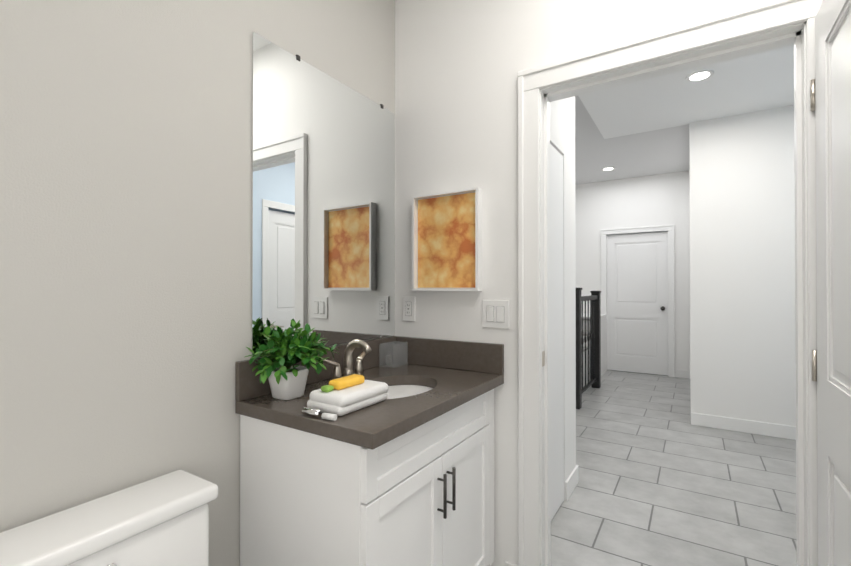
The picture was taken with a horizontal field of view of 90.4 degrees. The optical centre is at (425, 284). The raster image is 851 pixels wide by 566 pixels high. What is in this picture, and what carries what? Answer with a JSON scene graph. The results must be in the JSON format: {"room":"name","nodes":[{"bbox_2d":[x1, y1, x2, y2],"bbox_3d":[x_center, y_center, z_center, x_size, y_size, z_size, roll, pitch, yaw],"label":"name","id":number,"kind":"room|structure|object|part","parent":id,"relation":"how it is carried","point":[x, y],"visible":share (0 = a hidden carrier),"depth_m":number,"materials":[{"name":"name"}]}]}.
{"room":"bathroom","nodes":[
{"label":"bathroom","id":0,"kind":"room"},
{"bbox_2d":[0,0,394,565],"bbox_3d":[-0.873,-0.120,1.047,0.129,2.750,2.520,0,0,32],"label":"wall","id":1,"kind":"structure","parent":0,"point":[125,227],"depth_m":1.19,"materials":[{"name":"paint"}]},
{"bbox_3d":[-0.363,-0.300,1.736,0.008,1.098,0.788,0,0,32],"label":"mirror","id":2,"kind":"part","parent":1,"relation":"part of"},
{"bbox_2d":[550,96,575,500],"bbox_3d":[0.641,-0.112,2.318,0.120,2.750,1.010,0,0,32],"label":"wall","id":3,"kind":"structure","parent":0,"point":[562,127],"depth_m":2.56,"materials":[{"name":"paint"}]},
{"bbox_2d":[550,144,563,519],"bbox_3d":[0.606,0.251,2.244,0.100,2.007,0.596,0,0,32],"label":"closet door","id":4,"kind":"structure","parent":3,"relation":"in","point":[556,344],"depth_m":2.34,"materials":[{"name":"white paint"}]},
{"bbox_2d":[565,465,578,500],"bbox_3d":[0.887,1.209,2.598,0.044,0.110,0.288,0,0,32],"label":"baseboard","id":5,"kind":"structure","parent":3,"relation":"attached to","point":[571,482],"depth_m":2.56,"materials":[{"name":"white paint"}]},
{"bbox_2d":[395,0,767,565],"bbox_3d":[0.874,-0.118,1.500,2.590,2.750,0.120,0,0,32],"label":"wall","id":6,"kind":"structure","parent":0,"point":[460,65],"depth_m":1.82,"materials":[{"name":"paint"}]},
{"bbox_2d":[403,296,414,320],"bbox_3d":[-0.080,0.116,2.028,0.072,0.118,0.009,0,0,32],"label":"outlet","id":7,"kind":"object","parent":6,"relation":"attached to","point":[408,308],"visible":1,"depth_m":2.02,"materials":[{"name":"white plastic"}]},
{"bbox_2d":[412,187,481,290],"bbox_3d":[0.090,-0.194,1.902,0.338,0.443,0.042,0,0,32],"label":"picture frame","id":8,"kind":"object","parent":6,"relation":"attached to","point":[446,240],"visible":0.98,"depth_m":1.90,"materials":[{"name":"white paint"}]},
{"bbox_2d":[482,300,508,328],"bbox_3d":[0.296,0.124,1.788,0.122,0.118,0.010,0,0,32],"label":"switch plate","id":9,"kind":"object","parent":6,"relation":"attached to","point":[495,313],"visible":1,"depth_m":1.79,"materials":[{"name":"white plastic"}]},
{"bbox_2d":[518,0,822,565],"bbox_3d":[0.832,0.194,1.525,0.974,2.127,0.172,0,0,32],"label":"door frame","id":10,"kind":"structure","parent":6,"relation":"attached to","point":[768,25],"depth_m":1.52,"materials":[{"name":"white paint"}]},
{"bbox_2d":[810,0,850,565],"bbox_3d":[0.935,0.234,0.884,0.149,2.022,0.810,0,0,32],"label":"bathroom door","id":11,"kind":"structure","parent":6,"relation":"in","point":[830,94],"depth_m":1.09,"materials":[{"name":"white paint"}]},
{"bbox_2d":[575,171,689,370],"bbox_3d":[2.905,-0.162,6.313,2.050,2.900,0.120,0,0,32],"label":"wall","id":12,"kind":"structure","parent":0,"point":[655,200],"depth_m":6.12,"materials":[{"name":"paint"}]},
{"bbox_2d":[606,232,667,374],"bbox_3d":[3.070,0.268,6.151,0.812,2.022,0.100,0,0,32],"label":"door","id":13,"kind":"structure","parent":12,"relation":"in","point":[637,302],"depth_m":6.16,"materials":[{"name":"white paint"}]},
{"bbox_2d":[600,225,674,376],"bbox_3d":[3.055,0.226,6.128,0.964,2.122,0.026,0,0,32],"label":"door frame","id":14,"kind":"structure","parent":12,"relation":"attached to","point":[671,302],"depth_m":5.89,"materials":[{"name":"white paint"}]},
{"bbox_2d":[575,96,689,184],"bbox_3d":[1.793,-1.623,4.576,2.050,0.100,4.260,0,0,32],"label":"ceiling","id":15,"kind":"structure","parent":0,"point":[659,151],"depth_m":5.02,"materials":[{"name":"white paint"}]},
{"bbox_2d":[602,167,614,170],"bbox_3d":[2.467,-1.560,5.699,0.170,0.012,0.170,0,0,32],"label":"recessed light","id":16,"kind":"object","parent":15,"relation":"in","point":[608,168],"visible":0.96,"depth_m":5.69,"materials":[{"name":"white paint"}]},
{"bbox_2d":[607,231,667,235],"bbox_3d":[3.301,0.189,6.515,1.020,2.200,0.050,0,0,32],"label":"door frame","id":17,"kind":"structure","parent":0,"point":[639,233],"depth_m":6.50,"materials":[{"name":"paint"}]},
{"bbox_2d":[551,370,796,565],"bbox_3d":[1.361,1.315,2.770,3.600,0.100,8.000,0,0,32],"label":"floor","id":18,"kind":"structure","parent":0,"point":[663,481],"depth_m":2.62,"materials":[{"name":"tile"}]},
{"bbox_2d":[0,469,217,565],"bbox_3d":[-0.510,0.882,0.792,0.724,0.742,0.480,0,0,32],"label":"toilet","id":19,"kind":"object","parent":18,"relation":"on","point":[162,520],"visible":1,"depth_m":0.95,"materials":[{"name":"white ceramic"}]},
{"bbox_2d":[235,336,503,565],"bbox_3d":[-0.140,0.734,1.557,0.567,1.047,0.857,0,0,32],"label":"bathroom vanity","id":20,"kind":"object","parent":18,"relation":"on","point":[402,474],"visible":0.92,"depth_m":1.31,"materials":[{"name":"white wood"}]},
{"bbox_2d":[245,319,338,399],"bbox_3d":[-0.422,0.243,1.397,0.212,0.256,0.352,0,0,32],"label":"plant","id":21,"kind":"object","parent":20,"relation":"on","point":[286,350],"visible":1,"depth_m":1.36,"materials":[{"name":"green plant"}]},
{"bbox_2d":[302,374,387,420],"bbox_3d":[-0.242,0.328,1.284,0.146,0.085,0.268,0,0,32],"label":"towel","id":22,"kind":"object","parent":20,"relation":"on","point":[335,398],"visible":1,"depth_m":1.23,"materials":[{"name":"white fabric"}]},
{"bbox_2d":[322,339,371,379],"bbox_3d":[-0.268,0.292,1.650,0.142,0.161,0.253,0,0,32],"label":"faucet","id":23,"kind":"object","parent":20,"relation":"on","point":[348,361],"depth_m":1.66,"materials":[{"name":"silver metal"}]},
{"bbox_2d":[379,341,407,367],"bbox_3d":[-0.147,0.322,1.958,0.077,0.104,0.116,0,0,32],"label":"acrylic box","id":24,"kind":"object","parent":20,"relation":"on","point":[393,354],"visible":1,"depth_m":1.92,"materials":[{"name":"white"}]},
{"bbox_2d":[576,288,600,408],"bbox_3d":[1.843,0.656,4.826,0.110,1.245,1.170,0,0,32],"label":"stair rail","id":25,"kind":"object","parent":18,"relation":"on","point":[594,298],"visible":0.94,"depth_m":4.91,"materials":[{"name":"black metal"}]},
{"bbox_2d":[578,45,793,138],"bbox_3d":[1.905,-1.536,2.572,1.990,0.100,2.780,0,0,32],"label":"ceiling","id":26,"kind":"structure","parent":0,"point":[761,81],"depth_m":3.33,"materials":[{"name":"white paint"}]},
{"bbox_2d":[686,69,713,82],"bbox_3d":[1.945,-1.477,2.997,0.170,0.012,0.170,0,0,32],"label":"recessed light","id":27,"kind":"object","parent":26,"relation":"in","point":[699,76],"visible":0.88,"depth_m":2.99,"materials":[{"name":"white paint"}]},
{"bbox_2d":[689,120,708,414],"bbox_3d":[3.077,-0.172,4.787,0.120,2.900,2.270,0,0,32],"label":"wall","id":28,"kind":"structure","parent":0,"point":[698,131],"depth_m":3.82,"materials":[{"name":"paint"}]},
{"bbox_2d":[709,105,795,425],"bbox_3d":[3.032,-0.180,3.541,1.140,2.900,0.120,0,0,32],"label":"wall","id":29,"kind":"structure","parent":0,"point":[742,276],"depth_m":3.62,"materials":[{"name":"paint"}]},
{"bbox_2d":[691,412,795,439],"bbox_3d":[2.893,1.215,3.539,1.140,0.110,0.018,0,0,32],"label":"baseboard","id":30,"kind":"structure","parent":29,"relation":"attached to","point":[744,426],"depth_m":3.63,"materials":[{"name":"white paint"}]}
]}

